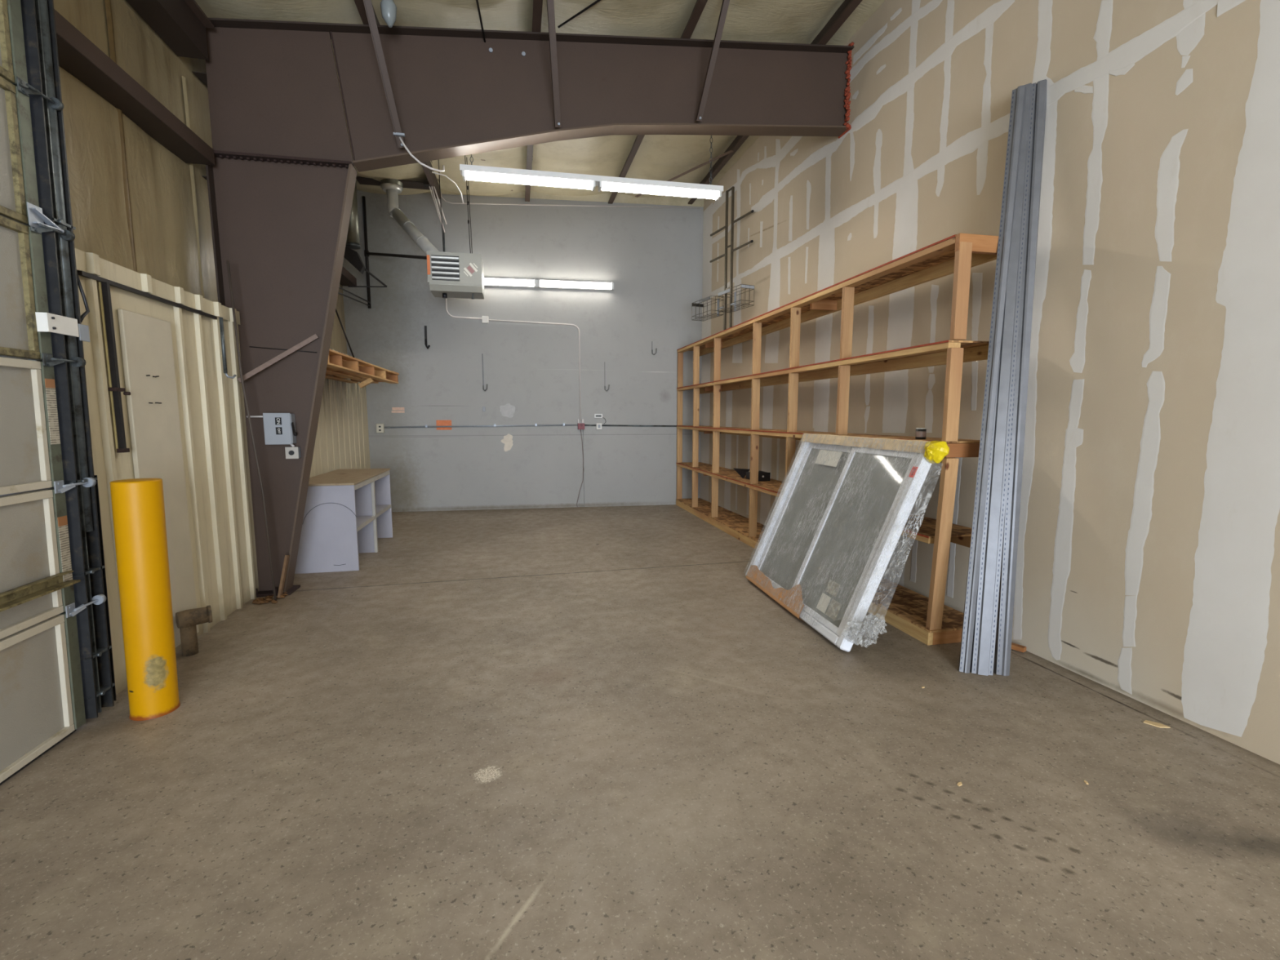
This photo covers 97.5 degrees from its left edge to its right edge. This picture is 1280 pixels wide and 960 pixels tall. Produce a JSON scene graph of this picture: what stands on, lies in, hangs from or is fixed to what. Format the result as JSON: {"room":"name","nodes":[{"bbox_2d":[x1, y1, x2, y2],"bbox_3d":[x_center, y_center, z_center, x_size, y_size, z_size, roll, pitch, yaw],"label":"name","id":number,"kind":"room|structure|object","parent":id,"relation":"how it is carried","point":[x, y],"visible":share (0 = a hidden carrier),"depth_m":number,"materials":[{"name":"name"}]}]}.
{"room":"warehouse","nodes":[
{"label":"warehouse","id":0,"kind":"room"},
{"bbox_2d":[3,0,370,694],"bbox_3d":[-2.650,-1.076,1.228,0.348,4.900,15.752,-1,7,-13],"label":"wall","id":1,"kind":"structure","parent":0,"point":[141,218],"depth_m":3.75,"materials":[{"name":"metal"}]},
{"bbox_2d":[20,0,116,719],"bbox_3d":[-2.767,-1.002,2.693,0.099,4.380,0.392,-1,7,-12],"label":"door track","id":2,"kind":"object","parent":1,"relation":"attached to","point":[82,503],"depth_m":2.69,"materials":[{"name":"metal"}]},
{"bbox_2d":[0,0,106,785],"bbox_3d":[-2.489,-0.881,0.838,0.370,4.600,4.082,-1,7,-12],"label":"door","id":3,"kind":"structure","parent":2,"relation":"attached to","point":[42,700],"depth_m":2.48,"materials":[{"name":"metal"}]},
{"bbox_2d":[35,311,89,342],"bbox_3d":[-2.734,-0.721,2.658,0.067,0.100,0.255,-1,7,-12],"label":"plate","id":4,"kind":"object","parent":2,"relation":"attached to","point":[46,322],"visible":1,"depth_m":2.62,"materials":[{"name":"white paint"}]},
{"bbox_2d":[76,271,89,322],"bbox_3d":[-2.753,-0.898,2.769,0.017,0.246,0.067,-1,7,-5],"label":"cable","id":5,"kind":"object","parent":2,"relation":"attached to","point":[85,313],"visible":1,"depth_m":2.77,"materials":[{"name":"plastic"}]},
{"bbox_2d":[97,281,130,453],"bbox_3d":[-2.878,-0.610,3.087,0.060,0.917,0.085,-1,7,-12],"label":"rod","id":6,"kind":"object","parent":1,"relation":"attached to","point":[114,388],"visible":1,"depth_m":3.07,"materials":[{"name":"black metal"}]},
{"bbox_2d":[53,8,214,165],"bbox_3d":[-2.177,-1.870,-1.103,0.206,0.124,11.201,-1,7,-12],"label":"beam","id":7,"kind":"structure","parent":1,"relation":"attached to","point":[77,55],"depth_m":3.42,"materials":[{"name":"brown metal"}]},
{"bbox_2d":[125,0,213,87],"bbox_3d":[-2.559,-3.003,0.824,0.260,0.460,15.358,-2,7,-13],"label":"beam","id":8,"kind":"structure","parent":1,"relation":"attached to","point":[181,24],"depth_m":3.99,"materials":[{"name":"metal"}]},
{"bbox_2d":[218,317,236,378],"bbox_3d":[-3.112,-0.993,4.242,0.026,0.448,0.095,2,7,17],"label":"rod","id":9,"kind":"object","parent":1,"relation":"hanging from","point":[220,319],"visible":1,"depth_m":4.20,"materials":[{"name":"metal"}]},
{"bbox_2d":[201,175,356,285],"bbox_3d":[-3.891,-2.733,6.467,0.206,0.124,3.982,-2,7,-13],"label":"beam","id":10,"kind":"structure","parent":1,"relation":"attached to","point":[347,278],"depth_m":8.05,"materials":[{"name":"brown metal"}]},
{"bbox_2d":[324,349,399,387],"bbox_3d":[-3.355,-1.184,6.309,0.650,0.267,3.060,-1,7,-12],"label":"shelf","id":11,"kind":"object","parent":1,"relation":"attached to","point":[340,365],"visible":0.56,"depth_m":6.42,"materials":[{"name":"brown wood"}]},
{"bbox_2d":[335,308,354,357],"bbox_3d":[-3.714,-1.773,7.121,0.019,0.758,0.357,2,7,16],"label":"rod","id":12,"kind":"object","parent":11,"relation":"on","point":[336,312],"visible":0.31,"depth_m":7.07,"materials":[{"name":"black metal"}]},
{"bbox_2d":[343,246,387,287],"bbox_3d":[-3.715,-2.870,7.589,0.491,0.497,0.272,-1,7,-12],"label":"bracket","id":13,"kind":"object","parent":1,"relation":"attached to","point":[351,255],"visible":0.91,"depth_m":7.44,"materials":[{"name":"black metal"}]},
{"bbox_2d":[345,182,360,249],"bbox_3d":[-3.841,-3.587,7.453,0.184,0.960,0.184,-1,7,-12],"label":"duct","id":14,"kind":"object","parent":13,"relation":"attached to","point":[353,237],"visible":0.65,"depth_m":7.42,"materials":[{"name":"metal"}]},
{"bbox_2d":[337,195,426,308],"bbox_3d":[-3.372,-3.266,7.663,1.224,1.707,1.840,-1,7,-12],"label":"gas pipe","id":15,"kind":"object","parent":1,"relation":"attached to","point":[366,253],"visible":0.83,"depth_m":8.32,"materials":[{"name":"black metal"}]},
{"bbox_2d":[342,189,704,511],"bbox_3d":[-1.660,-2.221,9.063,5.915,5.400,0.194,-1,7,-9],"label":"wall","id":16,"kind":"structure","parent":0,"point":[652,257],"depth_m":9.02,"materials":[{"name":"paint"}]},
{"bbox_2d":[376,423,384,432],"bbox_3d":[-4.047,-0.806,8.744,0.110,0.140,0.058,-1,7,-12],"label":"outlet box","id":17,"kind":"object","parent":16,"relation":"attached to","point":[380,427],"visible":1,"depth_m":8.72,"materials":[{"name":"white plastic"}]},
{"bbox_2d":[391,407,404,413],"bbox_3d":[-3.736,-1.095,8.790,0.290,0.085,0.004,-1,7,-12],"label":"sticker","id":18,"kind":"object","parent":16,"relation":"attached to","point":[397,410],"visible":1,"depth_m":8.78,"materials":[{"name":"paper"}]},
{"bbox_2d":[424,325,430,348],"bbox_3d":[-3.289,-2.205,8.670,0.044,0.364,0.153,-5,8,-38],"label":"wall bracket","id":19,"kind":"object","parent":16,"relation":"attached to","point":[425,326],"visible":1,"depth_m":8.70,"materials":[{"name":"metal"}]},
{"bbox_2d":[435,420,451,430],"bbox_3d":[-3.060,-0.875,8.928,0.340,0.155,0.004,-1,7,-12],"label":"sticker","id":20,"kind":"object","parent":16,"relation":"attached to","point":[439,423],"visible":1,"depth_m":8.91,"materials":[{"name":"orange paper"}]},
{"bbox_2d":[481,353,487,391],"bbox_3d":[-2.462,-1.705,8.896,0.099,0.589,0.026,4,7,29],"label":"wall hook","id":21,"kind":"object","parent":16,"relation":"attached to","point":[482,353],"visible":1,"depth_m":8.91,"materials":[{"name":"grey metal"}]},
{"bbox_2d":[501,433,512,451],"bbox_3d":[-2.159,-0.605,9.109,0.192,0.288,0.004,-1,7,-9],"label":"wall patch","id":22,"kind":"object","parent":16,"relation":"attached to","point":[507,440],"visible":1,"depth_m":9.11,"materials":[{"name":"white paint"}]},
{"bbox_2d":[499,403,515,417],"bbox_3d":[-2.136,-1.121,9.054,0.247,0.231,0.004,-1,7,-9],"label":"wall patch","id":23,"kind":"object","parent":16,"relation":"attached to","point":[508,410],"visible":1,"depth_m":9.05,"materials":[{"name":"white paint"}]},
{"bbox_2d":[444,298,581,420],"bbox_3d":[-1.994,-1.983,8.961,2.076,2.050,0.053,-1,7,-10],"label":"conduit","id":24,"kind":"object","parent":16,"relation":"attached to","point":[484,319],"visible":0.97,"depth_m":8.95,"materials":[{"name":"metal"}]},
{"bbox_2d":[383,422,676,427],"bbox_3d":[-1.520,-0.891,9.168,5.057,0.072,0.034,-1,7,-9],"label":"conduit","id":25,"kind":"object","parent":16,"relation":"attached to","point":[535,424],"visible":0.94,"depth_m":9.10,"materials":[{"name":"metal"}]},
{"bbox_2d":[484,277,613,290],"bbox_3d":[-1.627,-3.104,8.859,2.446,0.110,0.100,-1,7,-9],"label":"strip light","id":26,"kind":"object","parent":16,"relation":"attached to","point":[539,283],"visible":0.8,"depth_m":8.87,"materials":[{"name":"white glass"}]},
{"bbox_2d":[440,192,699,208],"bbox_3d":[-1.035,-4.355,8.852,4.074,0.216,0.018,-1,7,-9],"label":"conduit","id":27,"kind":"object","parent":16,"relation":"attached to","point":[441,193],"visible":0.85,"depth_m":8.83,"materials":[{"name":"grey metal"}]},
{"bbox_2d":[577,418,584,429],"bbox_3d":[-0.968,-0.917,9.235,0.110,0.170,0.080,-1,7,-12],"label":"switch box","id":28,"kind":"object","parent":16,"relation":"attached to","point":[580,426],"visible":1,"depth_m":9.22,"materials":[{"name":"metal"}]},
{"bbox_2d":[576,429,583,506],"bbox_3d":[-0.997,-0.192,9.317,0.130,1.290,0.027,-3,7,-23],"label":"power cord","id":29,"kind":"object","parent":28,"relation":"hanging from","point":[580,429],"visible":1,"depth_m":9.34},
{"bbox_2d":[582,429,584,504],"bbox_3d":[-0.936,-0.191,9.349,0.014,1.300,0.010,-1,7,-12],"label":"tube","id":30,"kind":"object","parent":16,"relation":"attached to","point":[583,429],"visible":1,"depth_m":9.36,"materials":[{"name":"grey metal"}]},
{"bbox_2d":[594,413,602,417],"bbox_3d":[-0.689,-1.061,9.288,0.135,0.063,0.035,-1,7,-12],"label":"thermostat","id":31,"kind":"object","parent":16,"relation":"attached to","point":[596,415],"visible":1,"depth_m":9.27,"materials":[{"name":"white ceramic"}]},
{"bbox_2d":[595,423,601,429],"bbox_3d":[-0.679,-0.889,9.301,0.090,0.100,0.051,-1,7,-12],"label":"double outlet","id":32,"kind":"object","parent":16,"relation":"attached to","point":[598,426],"visible":1,"depth_m":9.28,"materials":[{"name":"white plastic"}]},
{"bbox_2d":[604,361,609,391],"bbox_3d":[-0.544,-1.696,9.216,0.096,0.479,0.024,3,7,28],"label":"hook","id":33,"kind":"object","parent":16,"relation":"attached to","point":[604,362],"visible":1,"depth_m":9.22,"materials":[{"name":"grey metal"}]},
{"bbox_2d":[651,341,657,355],"bbox_3d":[0.236,-2.183,9.291,0.096,0.229,0.024,3,7,28],"label":"hook","id":34,"kind":"object","parent":16,"relation":"attached to","point":[651,341],"visible":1,"depth_m":9.30,"materials":[{"name":"grey metal"}]},
{"bbox_2d":[195,0,884,197],"bbox_3d":[0.089,-3.789,1.519,5.900,0.975,15.750,-1,7,-12],"label":"ceiling","id":35,"kind":"structure","parent":0,"point":[664,157],"depth_m":4.95,"materials":[{"name":"plastic"}]},
{"bbox_2d":[355,176,380,186],"bbox_3d":[-3.743,-4.154,7.746,0.294,0.060,0.271,-1,7,-12],"label":"plate","id":36,"kind":"object","parent":35,"relation":"attached to","point":[362,180],"depth_m":7.88,"materials":[{"name":"metal"}]},
{"bbox_2d":[380,0,396,27],"bbox_3d":[-1.916,-3.637,4.274,0.120,0.341,0.120,-1,7,-12],"label":"hanging lamp","id":37,"kind":"object","parent":35,"relation":"hanging from","point":[388,8],"visible":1,"depth_m":4.25,"materials":[{"name":"grey glass"}]},
{"bbox_2d":[398,179,431,190],"bbox_3d":[-3.140,-4.167,7.855,0.403,0.060,0.311,-1,7,-12],"label":"plate","id":38,"kind":"object","parent":35,"relation":"attached to","point":[406,184],"depth_m":7.96,"materials":[{"name":"metal"}]},
{"bbox_2d":[428,186,447,251],"bbox_3d":[-2.953,-3.690,8.253,0.090,1.302,0.643,0,7,0],"label":"bundle","id":39,"kind":"object","parent":35,"relation":"attached to","point":[433,195],"visible":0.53,"depth_m":8.22,"materials":[{"name":"metal"}]},
{"bbox_2d":[426,155,484,299],"bbox_3d":[-2.332,-3.194,7.077,0.640,1.816,0.520,-1,7,-12],"label":"heater","id":40,"kind":"object","parent":35,"relation":"hanging from","point":[450,274],"visible":0.96,"depth_m":6.93,"materials":[{"name":"grey metal"}]},
{"bbox_2d":[380,178,439,254],"bbox_3d":[-3.039,-3.584,7.557,1.570,1.571,0.310,6,9,43],"label":"flue","id":41,"kind":"object","parent":40,"relation":"attached to","point":[393,188],"visible":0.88,"depth_m":7.78,"materials":[{"name":"metal"}]},
{"bbox_2d":[475,0,485,42],"bbox_3d":[-1.250,-3.733,4.224,0.016,0.236,0.969,-1,7,-6],"label":"rod","id":42,"kind":"object","parent":35,"relation":"attached to","point":[477,1],"visible":1,"depth_m":4.51,"materials":[{"name":"black metal"}]},
{"bbox_2d":[557,0,600,28],"bbox_3d":[-0.134,-3.860,4.372,1.364,0.136,0.016,5,8,35],"label":"rod","id":43,"kind":"object","parent":35,"relation":"attached to","point":[597,1],"visible":1,"depth_m":4.63,"materials":[{"name":"black metal"}]},
{"bbox_2d":[635,150,733,196],"bbox_3d":[0.562,-4.321,7.974,0.050,0.026,2.004,-5,8,-38],"label":"brace","id":44,"kind":"object","parent":35,"relation":"attached to","point":[729,151],"visible":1,"depth_m":7.67,"materials":[{"name":"brown metal"}]},
{"bbox_2d":[0,504,1279,959],"bbox_3d":[0.053,1.369,2.073,6.083,0.150,15.700,-1,7,-12],"label":"floor","id":45,"kind":"structure","parent":0,"point":[511,734],"depth_m":2.29,"materials":[{"name":"concrete"}]},
{"bbox_2d":[110,478,180,720],"bbox_3d":[-2.510,0.597,2.850,0.220,1.208,0.202,-1,7,-12],"label":"bollard","id":46,"kind":"object","parent":45,"relation":"on","point":[138,508],"visible":1,"depth_m":2.79,"materials":[{"name":"yellow paint"}]},
{"bbox_2d":[175,604,212,656],"bbox_3d":[-2.869,0.971,3.620,0.177,0.290,0.112,-6,9,-43],"label":"standpipe","id":47,"kind":"object","parent":45,"relation":"on","point":[187,620],"visible":1,"depth_m":3.57,"materials":[{"name":"metal"}]},
{"bbox_2d":[226,260,276,600],"bbox_3d":[-3.108,-0.352,4.482,0.210,2.717,0.044,1,7,9],"label":"rod","id":48,"kind":"object","parent":45,"relation":"on","point":[227,261],"visible":0.95,"depth_m":4.46,"materials":[{"name":"metal"}]},
{"bbox_2d":[252,591,288,604],"bbox_3d":[-3.078,0.979,4.672,0.212,0.035,0.255,-1,7,-12],"label":"debris","id":49,"kind":"object","parent":45,"relation":"on","point":[259,601],"visible":0.94,"depth_m":4.60,"materials":[{"name":"brown plant"}]},
{"bbox_2d":[205,150,356,597],"bbox_3d":[-2.876,-0.812,4.736,1.053,3.580,0.240,-1,7,-12],"label":"steel column","id":50,"kind":"structure","parent":45,"relation":"on","point":[281,224],"depth_m":4.63,"materials":[{"name":"brown metal"}]},
{"bbox_2d":[246,413,297,447],"bbox_3d":[-3.061,-0.411,4.660,0.370,0.290,0.121,-1,7,-12],"label":"switch","id":51,"kind":"object","parent":50,"relation":"attached to","point":[279,428],"visible":1,"depth_m":4.64,"materials":[{"name":"grey metal"}]},
{"bbox_2d":[237,333,318,382],"bbox_3d":[-2.957,-1.000,4.598,0.588,0.414,0.035,-3,7,-24],"label":"bar","id":52,"kind":"object","parent":50,"relation":"attached to","point":[314,337],"visible":1,"depth_m":4.58,"materials":[{"name":"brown metal"}]},
{"bbox_2d":[248,346,316,352],"bbox_3d":[-2.960,-1.082,4.660,0.500,0.042,0.008,-1,7,-12],"label":"wire","id":53,"kind":"object","parent":50,"relation":"attached to","point":[249,346],"visible":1,"depth_m":4.65,"materials":[{"name":"black metal"}]},
{"bbox_2d":[284,446,301,458],"bbox_3d":[-2.926,-0.230,4.733,0.099,0.099,0.076,-1,7,-12],"label":"box","id":54,"kind":"object","parent":50,"relation":"attached to","point":[291,452],"visible":1,"depth_m":4.71,"materials":[{"name":"white plastic"}]},
{"bbox_2d":[288,450,294,455],"bbox_3d":[-2.920,-0.227,4.702,0.040,0.040,0.012,-1,7,-12],"label":"socket","id":55,"kind":"object","parent":54,"relation":"attached to","point":[291,452],"depth_m":4.70,"materials":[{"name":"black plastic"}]},
{"bbox_2d":[205,17,853,172],"bbox_3d":[-0.689,-3.328,4.863,5.515,1.436,0.236,-1,7,-11],"label":"beam","id":56,"kind":"structure","parent":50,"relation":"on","point":[273,86],"depth_m":4.74,"materials":[{"name":"brown metal"}]},
{"bbox_2d":[354,0,439,199],"bbox_3d":[-1.379,-3.395,1.012,0.134,0.331,15.303,-1,7,-12],"label":"rafter","id":57,"kind":"structure","parent":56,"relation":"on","point":[432,179],"depth_m":7.30,"materials":[{"name":"metal"}]},
{"bbox_2d":[363,0,404,147],"bbox_3d":[-1.960,-3.217,4.205,0.057,1.103,0.678,0,7,2],"label":"brace","id":58,"kind":"object","parent":57,"relation":"attached to","point":[367,3],"visible":0.97,"depth_m":4.27,"materials":[{"name":"brown metal"}]},
{"bbox_2d":[393,132,463,203],"bbox_3d":[-1.733,-2.622,4.718,0.210,0.383,0.606,5,8,35],"label":"cable loop","id":59,"kind":"object","parent":58,"relation":"hanging from","point":[397,134],"visible":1,"depth_m":4.60,"materials":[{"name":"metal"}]},
{"bbox_2d":[524,0,542,201],"bbox_3d":[-0.089,-3.511,1.281,0.134,0.286,15.302,-1,7,-12],"label":"rafter","id":60,"kind":"structure","parent":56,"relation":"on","point":[537,4],"depth_m":4.66,"materials":[{"name":"metal"}]},
{"bbox_2d":[546,0,560,127],"bbox_3d":[-0.691,-3.446,4.448,0.056,0.945,0.647,0,7,-2],"label":"brace","id":61,"kind":"object","parent":60,"relation":"attached to","point":[550,3],"visible":1,"depth_m":4.51,"materials":[{"name":"brown metal"}]},
{"bbox_2d":[459,136,723,200],"bbox_3d":[-0.404,-3.172,5.190,2.443,0.917,0.110,-1,7,-11],"label":"strip light","id":62,"kind":"object","parent":56,"relation":"hanging from","point":[473,172],"visible":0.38,"depth_m":5.19,"materials":[{"name":"white metal"}]},
{"bbox_2d":[608,0,707,204],"bbox_3d":[1.182,-3.625,1.546,0.134,0.242,15.301,-1,7,-12],"label":"rafter","id":63,"kind":"structure","parent":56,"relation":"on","point":[700,5],"depth_m":4.94,"materials":[{"name":"metal"}]},
{"bbox_2d":[695,0,729,121],"bbox_3d":[0.632,-3.623,4.714,0.056,0.895,0.624,-3,7,-21],"label":"brace","id":64,"kind":"object","parent":56,"relation":"attached to","point":[725,5],"visible":1,"depth_m":4.75,"materials":[{"name":"brown metal"}]},
{"bbox_2d":[688,0,862,204],"bbox_3d":[2.452,-3.739,1.811,0.134,0.198,15.300,-1,7,-12],"label":"rafter","id":65,"kind":"structure","parent":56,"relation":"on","point":[847,7],"depth_m":5.17,"materials":[{"name":"metal"}]},
{"bbox_2d":[277,555,289,597],"bbox_3d":[-3.001,0.810,4.724,0.044,0.352,0.135,3,7,26],"label":"wood offcut","id":66,"kind":"object","parent":45,"relation":"on","point":[286,557],"visible":1,"depth_m":4.71,"materials":[{"name":"brown wood"}]},
{"bbox_2d":[294,468,392,573],"bbox_3d":[-3.235,0.383,6.209,0.599,0.873,1.597,-1,7,-12],"label":"cabinet","id":67,"kind":"object","parent":45,"relation":"on","point":[346,513],"visible":0.92,"depth_m":5.50,"materials":[{"name":"wood"}]},
{"bbox_2d":[355,515,372,527],"bbox_3d":[-3.163,0.453,5.822,0.569,0.020,0.735,-1,7,-12],"label":"shelf","id":68,"kind":"object","parent":67,"relation":"attached to","point":[362,521],"depth_m":5.95,"materials":[{"name":"beige wood"}]},
{"bbox_2d":[375,504,388,513],"bbox_3d":[-3.330,0.366,6.588,0.569,0.020,0.748,-1,7,-12],"label":"shelf","id":69,"kind":"object","parent":67,"relation":"attached to","point":[380,508],"depth_m":6.74,"materials":[{"name":"beige wood"}]},
{"bbox_2d":[675,232,998,645],"bbox_3d":[1.505,-0.536,6.554,0.520,2.620,6.198,-1,7,-12],"label":"shelving","id":70,"kind":"object","parent":45,"relation":"on","point":[930,621],"visible":0.86,"depth_m":4.60,"materials":[{"name":"brown wood"}]},
{"bbox_2d":[709,186,754,330],"bbox_3d":[1.252,-3.011,7.827,0.036,2.010,1.070,-3,7,-23],"label":"display rack","id":71,"kind":"object","parent":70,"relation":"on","point":[732,188],"visible":0.95,"depth_m":7.82,"materials":[{"name":"metal"}]},
{"bbox_2d":[691,295,724,320],"bbox_3d":[0.990,-2.504,8.213,0.225,0.252,0.572,-3,7,-23],"label":"wire basket","id":72,"kind":"object","parent":71,"relation":"attached to","point":[704,300],"visible":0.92,"depth_m":8.16,"materials":[{"name":"metal"}]},
{"bbox_2d":[717,284,754,312],"bbox_3d":[1.288,-2.425,7.524,0.225,0.252,0.572,-3,7,-23],"label":"wire basket","id":73,"kind":"object","parent":71,"relation":"attached to","point":[743,286],"visible":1,"depth_m":7.51,"materials":[{"name":"metal"}]},
{"bbox_2d":[733,467,770,481],"bbox_3d":[1.423,-0.072,7.093,0.224,0.114,0.588,-2,7,-20],"label":"bin","id":74,"kind":"object","parent":70,"relation":"on","point":[763,476],"visible":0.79,"depth_m":7.02,"materials":[{"name":"plastic"}]},
{"bbox_2d":[746,470,770,481],"bbox_3d":[1.466,-0.055,6.980,0.180,0.105,0.320,-1,7,-12],"label":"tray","id":75,"kind":"object","parent":74,"relation":"on","point":[763,476],"depth_m":6.83,"materials":[{"name":"black plastic"}]},
{"bbox_2d":[915,427,926,439],"bbox_3d":[1.948,-0.322,3.893,0.068,0.078,0.068,-1,7,-12],"label":"can","id":76,"kind":"object","parent":70,"relation":"on","point":[921,433],"visible":0.97,"depth_m":3.87,"materials":[{"name":"metal"}]},
{"bbox_2d":[745,432,949,652],"bbox_3d":[1.452,0.354,4.310,0.668,1.372,1.916,-1,7,-10],"label":"window","id":77,"kind":"structure","parent":45,"relation":"on","point":[842,508],"depth_m":4.11,"materials":[{"name":"white plastic"}]},
{"bbox_2d":[958,84,1026,673],"bbox_3d":[2.137,-0.631,3.413,0.072,3.534,0.684,5,8,39],"label":"stud","id":78,"kind":"object","parent":45,"relation":"on","point":[1018,95],"visible":1,"depth_m":3.40,"materials":[{"name":"silver metal"}]},
{"bbox_2d":[969,82,1035,675],"bbox_3d":[2.209,-0.638,3.395,0.117,3.557,0.710,4,8,35],"label":"stud","id":79,"kind":"object","parent":45,"relation":"on","point":[982,660],"visible":0.82,"depth_m":3.37,"materials":[{"name":"silver metal"}]},
{"bbox_2d":[1011,642,1026,652],"bbox_3d":[2.432,1.087,3.686,0.040,0.035,0.172,-4,8,-33],"label":"wood block","id":80,"kind":"object","parent":45,"relation":"on","point":[1015,646],"visible":0.43,"depth_m":3.63,"materials":[{"name":"orange wood"}]},
{"bbox_2d":[993,79,1047,675],"bbox_3d":[2.301,-0.641,3.389,0.089,3.560,0.673,4,8,30],"label":"stud","id":81,"kind":"object","parent":45,"relation":"on","point":[1011,521],"visible":0.94,"depth_m":3.36,"materials":[{"name":"silver metal"}]},
{"bbox_2d":[1143,720,1170,728],"bbox_3d":[2.560,1.211,2.779,0.045,0.004,0.095,-6,9,-41],"label":"scrap","id":82,"kind":"object","parent":45,"relation":"on","point":[1153,723],"visible":1,"depth_m":2.78,"materials":[{"name":"beige wood"}]},
{"bbox_2d":[699,0,1279,764],"bbox_3d":[2.859,-1.512,2.187,0.124,5.550,15.369,-2,7,-13],"label":"wall","id":83,"kind":"structure","parent":0,"point":[1148,563],"depth_m":3.21,"materials":[{"name":"paint"}]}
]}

